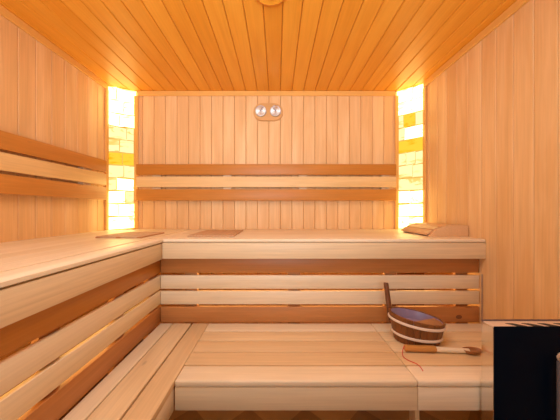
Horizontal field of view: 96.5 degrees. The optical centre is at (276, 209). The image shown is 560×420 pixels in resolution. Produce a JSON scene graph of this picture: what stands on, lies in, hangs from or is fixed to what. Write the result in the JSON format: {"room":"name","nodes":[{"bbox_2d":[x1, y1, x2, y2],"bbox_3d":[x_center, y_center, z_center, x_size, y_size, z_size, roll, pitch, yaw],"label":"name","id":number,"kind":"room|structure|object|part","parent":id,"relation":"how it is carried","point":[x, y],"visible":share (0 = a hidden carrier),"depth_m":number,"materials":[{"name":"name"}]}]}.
{"room":"sauna","nodes":[
{"label":"sauna","id":0,"kind":"room"},
{"bbox_2d":[0,15,114,396],"bbox_3d":[-1.405,0.023,0.600,0.100,2.140,3.100,0,0,0],"label":"wall","id":1,"kind":"structure","parent":0,"point":[44,98],"depth_m":1.47,"materials":[{"name":"brown wood"}]},
{"bbox_2d":[0,130,105,199],"bbox_3d":[-1.325,-0.226,0.575,0.059,0.298,2.650,0,0,0],"label":"backrest","id":2,"kind":"object","parent":1,"relation":"attached to","point":[9,184],"depth_m":1.41,"materials":[{"name":"orange wood"}]},
{"bbox_2d":[0,5,107,88],"bbox_3d":[-1.347,-0.976,0.517,0.016,0.042,2.935,0,0,0],"label":"trim","id":3,"kind":"structure","parent":1,"relation":"attached to","point":[4,12],"depth_m":1.46,"materials":[{"name":"brown wood"}]},
{"bbox_2d":[0,229,199,328],"bbox_3d":[-0.995,0.217,0.674,0.720,0.114,2.848,0,0,0],"label":"bench","id":4,"kind":"object","parent":1,"relation":"attached to","point":[37,275],"visible":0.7,"depth_m":0.85,"materials":[{"name":"beige wood"}]},
{"bbox_2d":[95,232,164,237],"bbox_3d":[-0.902,0.155,1.570,0.259,0.010,0.300,0,0,0],"label":"mat","id":5,"kind":"object","parent":4,"relation":"on","point":[124,234],"visible":1,"depth_m":1.50,"materials":[{"name":"brown wood"}]},
{"bbox_2d":[105,89,108,229],"bbox_3d":[-1.348,-0.399,1.980,0.014,1.113,0.030,0,0,0],"label":"trim","id":6,"kind":"structure","parent":1,"relation":"attached to","point":[106,90],"depth_m":1.98,"materials":[{"name":"brown wood"}]},
{"bbox_2d":[19,339,480,419],"bbox_3d":[-0.100,1.123,0.575,2.810,0.060,3.350,0,0,0],"label":"floor","id":7,"kind":"structure","parent":0,"point":[176,414],"depth_m":1.34,"materials":[{"name":"brown wood"}]},
{"bbox_2d":[0,260,160,419],"bbox_3d":[-0.688,0.639,0.345,0.045,0.905,2.191,0,0,0],"label":"skirt","id":8,"kind":"object","parent":7,"relation":"on","point":[42,393],"visible":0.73,"depth_m":0.81,"materials":[{"name":"orange wood"}]},
{"bbox_2d":[62,323,208,419],"bbox_3d":[-0.524,0.868,0.335,0.275,0.450,2.170,0,0,0],"label":"bench","id":9,"kind":"object","parent":7,"relation":"on","point":[141,386],"visible":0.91,"depth_m":0.94,"materials":[{"name":"beige wood"}]},
{"bbox_2d":[175,324,416,409],"bbox_3d":[0.072,0.868,1.179,0.916,0.450,0.478,0,0,0],"label":"bench","id":10,"kind":"object","parent":7,"relation":"on","point":[231,366],"visible":1,"depth_m":0.99,"materials":[{"name":"beige wood"}]},
{"bbox_2d":[161,259,478,324],"bbox_3d":[0.244,0.639,1.444,1.814,0.905,0.046,0,0,0],"label":"skirt","id":11,"kind":"object","parent":7,"relation":"on","point":[459,313],"visible":0.68,"depth_m":1.42,"materials":[{"name":"brown wood"}]},
{"bbox_2d":[371,324,480,419],"bbox_3d":[0.842,0.868,1.179,0.620,0.450,0.478,0,0,0],"label":"bench","id":12,"kind":"object","parent":7,"relation":"on","point":[447,381],"visible":0.38,"depth_m":1.00,"materials":[{"name":"beige wood"}]},
{"bbox_3d":[0.542,0.881,0.988,0.018,0.424,0.044,0,0,0],"label":"leg","id":13,"kind":"part","parent":12,"relation":"part of","materials":[{"name":"beige wood"}]},
{"bbox_2d":[384,282,446,345],"bbox_3d":[0.690,0.514,1.240,0.261,0.258,0.204,0,0,0],"label":"bucket","id":14,"kind":"object","parent":12,"relation":"on","point":[409,326],"visible":0.98,"depth_m":1.19,"materials":[{"name":"brown wood"}]},
{"bbox_3d":[0.587,0.484,1.308,0.049,0.198,0.049,0,0,0],"label":"handle","id":15,"kind":"part","parent":14,"relation":"part of","materials":[{"name":"brown wood"}]},
{"bbox_2d":[402,344,480,370],"bbox_3d":[0.733,0.628,1.074,0.364,0.030,0.158,0,0,0],"label":"ladle","id":16,"kind":"object","parent":12,"relation":"on","point":[408,348],"visible":0.98,"depth_m":1.12,"materials":[{"name":"brown wood"}]},
{"bbox_3d":[0.569,0.630,1.067,0.037,0.028,0.145,0,0,0],"label":"cord","id":17,"kind":"part","parent":16,"relation":"part of","materials":[{"name":"red fabric"}]},
{"bbox_2d":[462,347,480,354],"bbox_3d":[0.872,0.633,1.118,0.085,0.019,0.044,0,0,0],"label":"bowl","id":18,"kind":"object","parent":16,"relation":"on","point":[469,350],"depth_m":1.12,"materials":[{"name":"brown wood"}]},
{"bbox_2d":[481,319,559,419],"bbox_3d":[0.964,0.750,0.885,0.408,0.687,0.090,0,0,0],"label":"heater","id":19,"kind":"object","parent":7,"relation":"on","point":[520,358],"visible":1,"depth_m":0.87,"materials":[{"name":"black metal"}]},
{"bbox_3d":[0.950,0.411,0.899,0.380,0.004,0.043,0,0,0],"label":"plate","id":20,"kind":"part","parent":19,"relation":"part of","materials":[{"name":"beige metal"}]},
{"bbox_3d":[0.966,0.746,0.850,0.021,0.455,0.021,0,0,0],"label":"rod","id":21,"kind":"part","parent":19,"relation":"part of","materials":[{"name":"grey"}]},
{"bbox_2d":[0,0,516,90],"bbox_3d":[-0.100,-1.047,0.625,2.710,0.100,3.150,0,0,0],"label":"ceiling","id":22,"kind":"structure","parent":0,"point":[132,45],"depth_m":1.44,"materials":[{"name":"brown wood"}]},
{"bbox_2d":[257,0,283,5],"bbox_3d":[-0.030,-0.984,1.125,0.170,0.026,0.170,0,0,0],"label":"ceiling vent","id":23,"kind":"object","parent":22,"relation":"in","point":[264,2],"visible":1,"depth_m":1.18,"materials":[{"name":"brown wood"}]},
{"bbox_2d":[115,91,414,339],"bbox_3d":[-0.100,0.023,2.150,2.750,2.140,0.100,0,0,0],"label":"wall","id":24,"kind":"structure","parent":0,"point":[171,129],"depth_m":2.10,"materials":[{"name":"brown wood"}]},
{"bbox_2d":[108,86,135,229],"bbox_3d":[-1.271,-0.418,2.056,0.200,1.159,0.033,0,0,-30],"label":"brick column","id":25,"kind":"structure","parent":24,"relation":"attached to","point":[121,101],"depth_m":2.04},
{"bbox_2d":[134,96,137,228],"bbox_3d":[-1.180,-0.399,2.093,0.036,1.113,0.014,0,0,0],"label":"trim","id":26,"kind":"structure","parent":24,"relation":"attached to","point":[135,97],"depth_m":2.09,"materials":[{"name":"brown wood"}]},
{"bbox_2d":[136,164,395,200],"bbox_3d":[-0.087,-0.226,2.070,2.125,0.298,0.059,0,0,0],"label":"backrest","id":27,"kind":"object","parent":24,"relation":"attached to","point":[157,181],"depth_m":2.04,"materials":[{"name":"orange wood"}]},
{"bbox_2d":[138,91,394,95],"bbox_3d":[-0.087,-0.976,2.094,2.155,0.042,0.012,0,0,0],"label":"trim","id":28,"kind":"structure","parent":24,"relation":"attached to","point":[140,93],"depth_m":2.09,"materials":[{"name":"brown wood"}]},
{"bbox_2d":[253,103,282,120],"bbox_3d":[-0.073,-0.817,2.081,0.248,0.144,0.037,0,0,0],"label":"thermometer hygrometer","id":29,"kind":"object","parent":24,"relation":"attached to","point":[263,111],"visible":1,"depth_m":2.08,"materials":[{"name":"orange wood"}]},
{"bbox_2d":[162,229,485,258],"bbox_3d":[0.260,0.215,1.739,1.788,0.110,0.722,0,0,0],"label":"bench","id":30,"kind":"object","parent":24,"relation":"attached to","point":[249,243],"visible":0.87,"depth_m":1.38,"materials":[{"name":"beige wood"}]},
{"bbox_2d":[187,230,242,236],"bbox_3d":[-0.394,0.155,1.690,0.278,0.010,0.420,0,0,0],"label":"mat","id":31,"kind":"object","parent":30,"relation":"on","point":[207,233],"visible":1,"depth_m":1.60,"materials":[{"name":"brown wood"}]},
{"bbox_2d":[401,223,467,236],"bbox_3d":[1.028,0.126,1.665,0.238,0.068,0.330,0,0,0],"label":"headrest cover","id":32,"kind":"object","parent":30,"relation":"on","point":[433,229],"visible":0.99,"depth_m":1.51,"materials":[{"name":"brown wood"}]},
{"bbox_2d":[395,96,398,228],"bbox_3d":[1.003,-0.399,2.093,0.030,1.113,0.014,0,0,0],"label":"trim","id":33,"kind":"structure","parent":24,"relation":"attached to","point":[396,97],"depth_m":2.09,"materials":[{"name":"brown wood"}]},
{"bbox_2d":[397,84,423,228],"bbox_3d":[1.086,-0.420,2.037,0.200,1.155,0.033,0,0,43],"label":"brick column","id":34,"kind":"structure","parent":24,"relation":"attached to","point":[410,106],"depth_m":2.02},
{"bbox_2d":[415,0,559,323],"bbox_3d":[1.205,0.023,0.600,0.100,2.140,3.100,0,0,0],"label":"wall","id":35,"kind":"structure","parent":0,"point":[493,116],"depth_m":1.25,"materials":[{"name":"brown wood"}]},
{"bbox_2d":[423,86,425,222],"bbox_3d":[1.148,-0.399,1.945,0.014,1.113,0.030,0,0,0],"label":"trim","id":36,"kind":"structure","parent":35,"relation":"attached to","point":[424,88],"depth_m":1.93,"materials":[{"name":"brown wood"}]},
{"bbox_2d":[423,0,529,86],"bbox_3d":[1.147,-0.976,0.500,0.016,0.042,2.900,0,0,0],"label":"trim","id":37,"kind":"structure","parent":35,"relation":"attached to","point":[518,4],"depth_m":1.41,"materials":[{"name":"brown wood"}]},
{"bbox_2d":[481,274,482,318],"bbox_3d":[1.152,0.496,1.405,0.004,0.273,0.009,0,0,0],"label":"trim","id":38,"kind":"structure","parent":35,"relation":"attached to","point":[481,274],"depth_m":1.40,"materials":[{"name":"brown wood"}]}
]}

